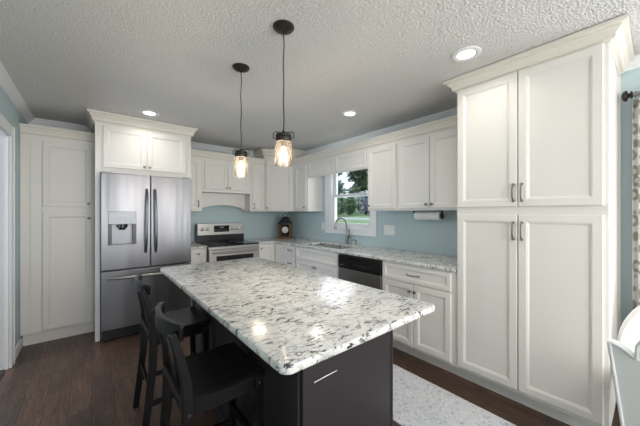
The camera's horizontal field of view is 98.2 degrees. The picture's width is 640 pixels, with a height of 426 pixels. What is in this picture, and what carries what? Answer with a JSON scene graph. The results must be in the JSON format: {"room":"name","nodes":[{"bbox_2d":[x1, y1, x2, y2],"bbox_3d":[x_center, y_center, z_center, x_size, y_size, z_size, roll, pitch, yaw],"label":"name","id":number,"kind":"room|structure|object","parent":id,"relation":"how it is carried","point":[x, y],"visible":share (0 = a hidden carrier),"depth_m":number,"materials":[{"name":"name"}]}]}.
{"room":"kitchen","nodes":[
{"label":"kitchen","id":0,"kind":"room"},
{"bbox_2d":[0,87,26,346],"bbox_3d":[-0.810,0.143,0.000,0.130,2.440,8.030,0,0,-39],"label":"wall","id":1,"kind":"structure","parent":0,"point":[8,110],"depth_m":2.67,"materials":[{"name":"blue paint"}]},
{"bbox_2d":[0,113,14,369],"bbox_3d":[-2.401,0.295,1.951,0.154,2.137,1.340,0,0,-39],"label":"trim","id":2,"kind":"structure","parent":1,"relation":"attached to","point":[7,131],"depth_m":2.41,"materials":[{"name":"white paint"}]},
{"bbox_2d":[15,338,21,359],"bbox_3d":[-2.908,1.318,2.662,0.014,0.090,0.403,0,0,-39],"label":"baseboard","id":3,"kind":"structure","parent":1,"relation":"attached to","point":[18,347],"depth_m":2.68,"materials":[{"name":"white paint"}]},
{"bbox_2d":[191,147,287,242],"bbox_3d":[-2.974,0.143,3.510,6.270,2.440,0.140,0,0,-39],"label":"wall","id":4,"kind":"structure","parent":0,"point":[257,224],"depth_m":4.78,"materials":[{"name":"blue paint"}]},
{"bbox_2d":[191,156,201,210],"bbox_3d":[-1.900,-0.414,4.047,0.257,0.775,0.392,0,0,-39],"label":"upper cabinet","id":5,"kind":"object","parent":4,"relation":"attached to","point":[196,162],"visible":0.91,"depth_m":3.96,"materials":[{"name":"white paint"}]},
{"bbox_2d":[202,158,249,208],"bbox_3d":[-1.513,-0.432,4.368,0.746,0.740,0.389,0,0,-39],"label":"upper cabinet","id":6,"kind":"object","parent":4,"relation":"attached to","point":[220,186],"visible":0.92,"depth_m":4.27,"materials":[{"name":"white paint"}]},
{"bbox_2d":[191,149,264,164],"bbox_3d":[-1.416,-0.850,4.244,1.253,0.095,0.068,0,0,-39],"label":"crown molding","id":7,"kind":"structure","parent":6,"relation":"attached to","point":[194,153],"depth_m":4.17,"materials":[{"name":"beige paint"}]},
{"bbox_2d":[242,164,263,210],"bbox_3d":[-1.126,-0.414,4.684,0.249,0.775,0.392,0,0,-39],"label":"upper cabinet","id":8,"kind":"object","parent":4,"relation":"attached to","point":[254,201],"visible":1,"depth_m":4.57,"materials":[{"name":"white paint"}]},
{"bbox_2d":[253,149,308,211],"bbox_3d":[-0.688,-0.547,4.850,0.753,1.040,0.693,0,0,-39],"label":"upper cabinet","id":9,"kind":"object","parent":4,"relation":"attached to","point":[278,181],"visible":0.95,"depth_m":4.66,"materials":[{"name":"white paint"}]},
{"bbox_2d":[0,322,620,425],"bbox_3d":[-0.378,1.413,0.356,6.270,0.100,8.310,0,0,-39],"label":"floor","id":10,"kind":"structure","parent":0,"point":[77,380],"depth_m":2.15,"materials":[{"name":"brown wood"}]},
{"bbox_2d":[19,123,93,345],"bbox_3d":[-2.927,0.233,3.135,0.582,2.260,0.494,0,0,-39],"label":"pantry cabinet","id":11,"kind":"object","parent":10,"relation":"on","point":[57,165],"visible":0.99,"depth_m":2.96,"materials":[{"name":"white paint"}]},
{"bbox_2d":[87,108,197,341],"bbox_3d":[-2.230,0.146,3.496,1.078,2.435,0.823,0,0,-39],"label":"tall cabinet","id":12,"kind":"object","parent":10,"relation":"on","point":[123,144],"visible":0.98,"depth_m":3.12,"materials":[{"name":"white paint"}]},
{"bbox_2d":[100,171,190,341],"bbox_3d":[-2.168,0.463,3.438,0.879,1.800,0.876,0,0,-39],"label":"refrigerator","id":13,"kind":"object","parent":10,"relation":"on","point":[145,221],"visible":0.91,"depth_m":3.09,"materials":[{"name":"silver metal"}]},
{"bbox_2d":[133,274,209,425],"bbox_3d":[-1.032,0.895,1.915,0.419,0.940,0.414,0,0,-39],"label":"bar stool","id":14,"kind":"object","parent":10,"relation":"on","point":[194,322],"visible":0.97,"depth_m":1.85,"materials":[{"name":"black wood"}]},
{"bbox_2d":[191,248,206,263],"bbox_3d":[-1.825,0.922,3.943,0.241,0.882,0.649,0,0,-39],"label":"base cabinet","id":15,"kind":"object","parent":10,"relation":"on","point":[197,255],"visible":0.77,"depth_m":3.73,"materials":[{"name":"white paint"}]},
{"bbox_2d":[191,242,206,248],"bbox_3d":[-1.831,0.465,3.951,0.242,0.032,0.631,0,0,-39],"label":"countertop","id":16,"kind":"structure","parent":15,"relation":"on","point":[194,245],"depth_m":3.77,"materials":[{"name":"white stone"}]},
{"bbox_2d":[152,302,264,425],"bbox_3d":[-0.533,0.895,1.310,0.419,0.940,0.414,0,0,-39],"label":"bar stool","id":17,"kind":"object","parent":10,"relation":"on","point":[201,382],"visible":1,"depth_m":1.25,"materials":[{"name":"black wood"}]},
{"bbox_2d":[195,223,258,261],"bbox_3d":[-1.405,0.763,4.219,0.750,1.200,0.740,0,0,-39],"label":"range","id":18,"kind":"object","parent":10,"relation":"on","point":[223,241],"visible":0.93,"depth_m":4.19,"materials":[{"name":"silver metal"}]},
{"bbox_2d":[197,240,258,246],"bbox_3d":[-1.400,0.457,4.213,0.750,0.023,0.575,0,0,-39],"label":"cooktop","id":19,"kind":"object","parent":18,"relation":"in","point":[209,243],"depth_m":4.15,"materials":[{"name":"black glass"}]},
{"bbox_2d":[258,243,284,263],"bbox_3d":[-0.702,0.922,4.710,0.952,0.882,0.892,0,0,-39],"label":"base cabinet","id":20,"kind":"object","parent":10,"relation":"on","point":[275,252],"visible":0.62,"depth_m":4.38,"materials":[{"name":"white paint"}]},
{"bbox_2d":[244,237,456,271],"bbox_3d":[0.124,0.465,3.706,0.954,0.032,3.494,0,0,-39],"label":"countertop","id":21,"kind":"structure","parent":20,"relation":"on","point":[428,260],"depth_m":3.10,"materials":[{"name":"white stone"}]},
{"bbox_2d":[278,213,291,238],"bbox_3d":[-0.616,0.227,4.933,0.230,0.445,0.180,0,0,3],"label":"clock","id":22,"kind":"object","parent":21,"relation":"on","point":[285,224],"visible":1,"depth_m":4.87,"materials":[{"name":"brown wood"}]},
{"bbox_2d":[315,244,350,248],"bbox_3d":[0.164,0.573,3.872,0.423,0.181,0.758,0,0,-39],"label":"sink","id":23,"kind":"object","parent":21,"relation":"in","point":[322,245],"visible":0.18,"depth_m":4.12,"materials":[{"name":"grey metal"}]},
{"bbox_2d":[334,217,349,243],"bbox_3d":[0.306,0.253,3.974,0.245,0.392,0.091,0,0,-22],"label":"faucet","id":24,"kind":"object","parent":21,"relation":"on","point":[347,236],"visible":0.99,"depth_m":3.99,"materials":[{"name":"silver metal"}]},
{"bbox_2d":[285,245,296,266],"bbox_3d":[-0.216,0.922,4.330,0.684,0.882,0.309,0,0,-39],"label":"base cabinet","id":25,"kind":"object","parent":10,"relation":"on","point":[290,251],"visible":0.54,"depth_m":4.12,"materials":[{"name":"white paint"}]},
{"bbox_2d":[191,298,392,425],"bbox_3d":[-0.342,0.922,1.948,0.649,0.882,1.618,0,0,-39],"label":"kitchen island","id":26,"kind":"object","parent":10,"relation":"on","point":[353,386],"visible":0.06,"depth_m":1.33,"materials":[{"name":"grey paint"}]},
{"bbox_2d":[160,257,434,374],"bbox_3d":[-0.371,0.463,1.815,0.879,0.032,1.910,0,0,-39],"label":"island countertop","id":27,"kind":"structure","parent":26,"relation":"on","point":[295,319],"depth_m":1.30,"materials":[{"name":"white stone"}]},
{"bbox_2d":[296,247,339,278],"bbox_3d":[0.172,0.922,3.861,0.681,0.882,0.907,0,0,-39],"label":"base cabinet","id":28,"kind":"object","parent":10,"relation":"on","point":[317,261],"visible":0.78,"depth_m":3.62,"materials":[{"name":"white paint"}]},
{"bbox_2d":[339,254,381,289],"bbox_3d":[0.661,0.923,3.267,0.646,0.880,0.625,0,0,-39],"label":"dishwasher","id":29,"kind":"object","parent":10,"relation":"on","point":[364,271],"visible":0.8,"depth_m":3.03,"materials":[{"name":"black plastic"}]},
{"bbox_2d":[382,260,460,376],"bbox_3d":[1.100,0.922,2.732,0.684,0.882,0.749,0,0,-39],"label":"base cabinet","id":30,"kind":"object","parent":10,"relation":"on","point":[431,338],"visible":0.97,"depth_m":2.44,"materials":[{"name":"white paint"}]},
{"bbox_2d":[393,364,515,425],"bbox_3d":[0.602,1.358,2.115,0.563,0.010,1.900,0,0,-39],"label":"runner rug","id":31,"kind":"object","parent":10,"relation":"on","point":[417,401],"visible":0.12,"depth_m":1.93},
{"bbox_2d":[443,13,634,425],"bbox_3d":[1.603,0.146,2.103,0.708,2.434,1.015,0,0,-39],"label":"pantry cabinet","id":32,"kind":"object","parent":10,"relation":"on","point":[539,128],"visible":1,"depth_m":1.83,"materials":[{"name":"white paint"}]},
{"bbox_2d":[607,338,639,425],"bbox_3d":[1.338,0.834,0.909,0.628,1.062,0.510,0,0,-39],"label":"dining chair","id":33,"kind":"object","parent":10,"relation":"on","point":[625,363],"visible":1,"depth_m":0.91,"materials":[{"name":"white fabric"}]},
{"bbox_2d":[617,305,639,351],"bbox_3d":[1.830,0.916,1.367,0.613,0.897,0.532,0,0,-39],"label":"dining chair","id":34,"kind":"object","parent":10,"relation":"on","point":[629,332],"visible":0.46,"depth_m":1.64,"materials":[{"name":"white fabric"}]},
{"bbox_2d":[0,0,639,150],"bbox_3d":[-0.378,-1.127,0.356,6.270,0.100,8.310,0,0,-39],"label":"ceiling","id":35,"kind":"structure","parent":0,"point":[388,62],"depth_m":1.90,"materials":[{"name":"white paint"}]},
{"bbox_2d":[139,110,158,115],"bbox_3d":[-1.834,-1.073,2.985,0.183,0.009,0.183,0,0,-39],"label":"recessed light","id":36,"kind":"object","parent":35,"relation":"in","point":[144,112],"visible":1,"depth_m":2.98,"materials":[{"name":"white paint"}]},
{"bbox_2d":[232,63,249,176],"bbox_3d":[-0.583,-0.675,2.049,0.123,0.804,0.123,0,0,-39],"label":"pendant light","id":37,"kind":"object","parent":35,"relation":"hanging from","point":[239,67],"visible":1,"depth_m":2.03,"materials":[{"name":"brown"}]},
{"bbox_2d":[234,156,247,176],"bbox_3d":[-0.583,-0.342,2.049,0.098,0.139,0.098,0,0,-39],"label":"glass jar","id":38,"kind":"object","parent":37,"relation":"on","point":[241,168],"depth_m":2.03,"materials":[{"name":"clear glass"}]},
{"bbox_2d":[273,19,293,166],"bbox_3d":[-0.211,-0.675,1.604,0.123,0.804,0.123,0,0,-39],"label":"pendant light","id":39,"kind":"object","parent":35,"relation":"hanging from","point":[283,27],"visible":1,"depth_m":1.59,"materials":[{"name":"brown metal"}]},
{"bbox_2d":[281,141,285,146],"bbox_3d":[-0.211,-0.397,1.604,0.032,0.030,0.032,0,0,-39],"label":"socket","id":40,"kind":"object","parent":39,"relation":"attached to","point":[283,143],"depth_m":1.59,"materials":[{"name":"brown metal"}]},
{"bbox_2d":[275,140,291,166],"bbox_3d":[-0.211,-0.342,1.604,0.098,0.139,0.098,0,0,-39],"label":"glass jar","id":41,"kind":"object","parent":39,"relation":"on","point":[283,155],"depth_m":1.59,"materials":[{"name":"clear glass"}]},
{"bbox_2d":[341,110,358,116],"bbox_3d":[0.324,-1.073,3.000,0.183,0.009,0.183,0,0,-39],"label":"recessed light","id":42,"kind":"object","parent":35,"relation":"in","point":[350,113],"visible":1,"depth_m":2.98,"materials":[{"name":"white paint"}]},
{"bbox_2d":[451,46,481,61],"bbox_3d":[0.990,-1.073,1.877,0.183,0.009,0.183,0,0,-39],"label":"recessed light","id":43,"kind":"object","parent":35,"relation":"in","point":[467,53],"visible":1,"depth_m":1.87,"materials":[{"name":"white paint"}]},
{"bbox_2d":[288,68,639,324],"bbox_3d":[1.988,0.143,2.305,0.140,2.440,8.030,0,0,-39],"label":"wall","id":44,"kind":"structure","parent":0,"point":[426,236],"depth_m":3.04,"materials":[{"name":"blue paint"}]},
{"bbox_2d":[0,61,456,155],"bbox_3d":[0.587,-1.041,1.151,3.490,0.072,8.030,0,0,-39],"label":"trim","id":45,"kind":"structure","parent":44,"relation":"attached to","point":[6,83],"depth_m":3.24,"materials":[{"name":"white paint"}]},
{"bbox_2d":[294,162,321,210],"bbox_3d":[-0.222,-0.414,4.601,0.349,0.775,0.401,0,0,-39],"label":"upper cabinet","id":46,"kind":"object","parent":44,"relation":"attached to","point":[307,191],"visible":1,"depth_m":4.48,"materials":[{"name":"white paint"}]},
{"bbox_2d":[308,148,367,177],"bbox_3d":[0.203,-0.677,3.894,0.036,0.250,1.228,0,0,-39],"label":"window valance","id":47,"kind":"object","parent":46,"relation":"attached to","point":[355,160],"visible":0.91,"depth_m":3.79,"materials":[{"name":"white paint"}]},
{"bbox_2d":[325,173,376,236],"bbox_3d":[0.472,-0.274,4.116,0.158,1.185,1.045,0,0,-39],"label":"window","id":48,"kind":"structure","parent":44,"relation":"in","point":[331,181],"depth_m":4.36,"materials":[{"name":"white paint"}]},
{"bbox_2d":[367,141,397,210],"bbox_3d":[0.824,-0.414,3.330,0.349,0.775,0.430,0,0,-39],"label":"upper cabinet","id":49,"kind":"object","parent":44,"relation":"attached to","point":[382,159],"visible":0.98,"depth_m":3.23,"materials":[{"name":"white paint"}]},
{"bbox_2d":[384,225,394,234],"bbox_3d":[0.882,0.218,3.531,0.010,0.125,0.165,0,0,-39],"label":"light switch","id":50,"kind":"object","parent":44,"relation":"attached to","point":[388,229],"visible":1,"depth_m":3.53,"materials":[{"name":"white plastic"}]},
{"bbox_2d":[398,127,456,210],"bbox_3d":[1.214,-0.414,2.857,0.349,0.775,0.793,0,0,-39],"label":"upper cabinet","id":51,"kind":"object","parent":44,"relation":"attached to","point":[427,163],"visible":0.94,"depth_m":2.78,"materials":[{"name":"white paint"}]},
{"bbox_2d":[292,115,456,164],"bbox_3d":[0.454,-0.850,3.566,0.065,0.095,2.855,0,0,-39],"label":"crown molding","id":52,"kind":"structure","parent":51,"relation":"attached to","point":[450,122],"depth_m":3.17,"materials":[{"name":"beige paint"}]},
{"bbox_2d":[413,210,443,219],"bbox_3d":[1.147,0.024,2.949,0.084,0.099,0.330,0,0,-39],"label":"paper towel holder","id":53,"kind":"object","parent":51,"relation":"attached to","point":[417,215],"visible":0.97,"depth_m":2.90,"materials":[{"name":"white paper"}]},
{"bbox_2d":[621,91,639,101],"bbox_3d":[2.994,-0.803,0.870,0.132,0.074,2.776,0,0,-39],"label":"curtain rod","id":54,"kind":"object","parent":44,"relation":"attached to","point":[625,95],"visible":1,"depth_m":1.88,"materials":[{"name":"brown metal"}]},
{"bbox_2d":[632,91,639,309],"bbox_3d":[2.246,0.254,1.725,0.087,2.158,0.402,0,0,-39],"label":"curtain","id":55,"kind":"object","parent":54,"relation":"hanging from","point":[635,103],"visible":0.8,"depth_m":1.89,"materials":[{"name":"grey fabric"}]},
{"bbox_2d":[624,54,639,71],"bbox_3d":[3.299,-1.041,0.556,0.060,0.072,3.665,0,0,-39],"label":"trim","id":56,"kind":"structure","parent":44,"relation":"attached to","point":[635,64],"depth_m":1.92,"materials":[{"name":"white paint"}]},
{"label":"outside","id":57,"kind":"structure","parent":0,"visible":0},
{"bbox_2d":[337,209,369,223],"bbox_3d":[6.822,0.413,25.696,36.800,3.000,59.000,0,0,-39],"label":"ground","id":58,"kind":"structure","parent":57,"point":[356,214],"depth_m":27.33,"materials":[{"name":"green plant"}]},
{"bbox_2d":[337,198,341,215],"bbox_3d":[1.427,-0.722,30.053,1.878,2.458,1.824,0,0,-39],"label":"shrub","id":59,"kind":"object","parent":58,"relation":"on","point":[338,201],"visible":0.17,"depth_m":29.84,"materials":[{"name":"green plant"}]},
{"bbox_2d":[338,173,343,193],"bbox_3d":[1.371,-4.132,37.358,4.576,8.609,5.165,0,0,-39],"label":"tree","id":60,"kind":"object","parent":58,"relation":"on","point":[340,190],"visible":0.02,"depth_m":37.19,"materials":[{"name":"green plant"}]},
{"bbox_2d":[337,194,345,214],"bbox_3d":[2.393,-0.969,33.321,1.934,2.606,1.964,0,0,-39],"label":"shrub","id":61,"kind":"object","parent":58,"relation":"on","point":[342,210],"visible":0.31,"depth_m":32.96,"materials":[{"name":"green plant"}]},
{"bbox_2d":[338,175,345,193],"bbox_3d":[2.050,-5.249,43.632,3.977,10.151,4.875,0,0,20],"label":"tree","id":62,"kind":"object","parent":58,"relation":"on","point":[340,184],"visible":0.05,"depth_m":43.37,"materials":[{"name":"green plant"}]},
{"bbox_2d":[343,197,356,214],"bbox_3d":[3.353,-0.963,30.706,1.672,2.551,1.652,0,0,-39],"label":"shrub","id":63,"kind":"object","parent":58,"relation":"on","point":[350,206],"visible":0.93,"depth_m":30.42,"materials":[{"name":"green plant"}]},
{"bbox_2d":[337,217,369,219],"bbox_3d":[4.351,0.523,23.662,2.000,0.190,59.000,0,0,-39],"label":"driveway","id":64,"kind":"structure","parent":58,"relation":"on","point":[346,218],"depth_m":24.82,"materials":[{"name":"grey concrete"}]},
{"bbox_2d":[346,169,367,197],"bbox_3d":[6.013,-4.700,41.136,4.598,8.845,5.107,0,0,-39],"label":"tree","id":65,"kind":"object","parent":58,"relation":"on","point":[358,176],"visible":0.51,"depth_m":40.78,"materials":[{"name":"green plant"}]},
{"bbox_2d":[355,192,364,213],"bbox_3d":[5.066,-1.270,33.039,2.042,2.747,1.996,0,0,-39],"label":"shrub","id":66,"kind":"object","parent":58,"relation":"on","point":[357,197],"visible":0.21,"depth_m":32.91,"materials":[{"name":"green plant"}]},
{"bbox_2d":[358,191,369,214],"bbox_3d":[4.926,-1.034,29.590,1.633,2.619,1.689,0,0,-39],"label":"shrub","id":67,"kind":"object","parent":58,"relation":"on","point":[363,202],"visible":0.67,"depth_m":29.29,"materials":[{"name":"grey plant"}]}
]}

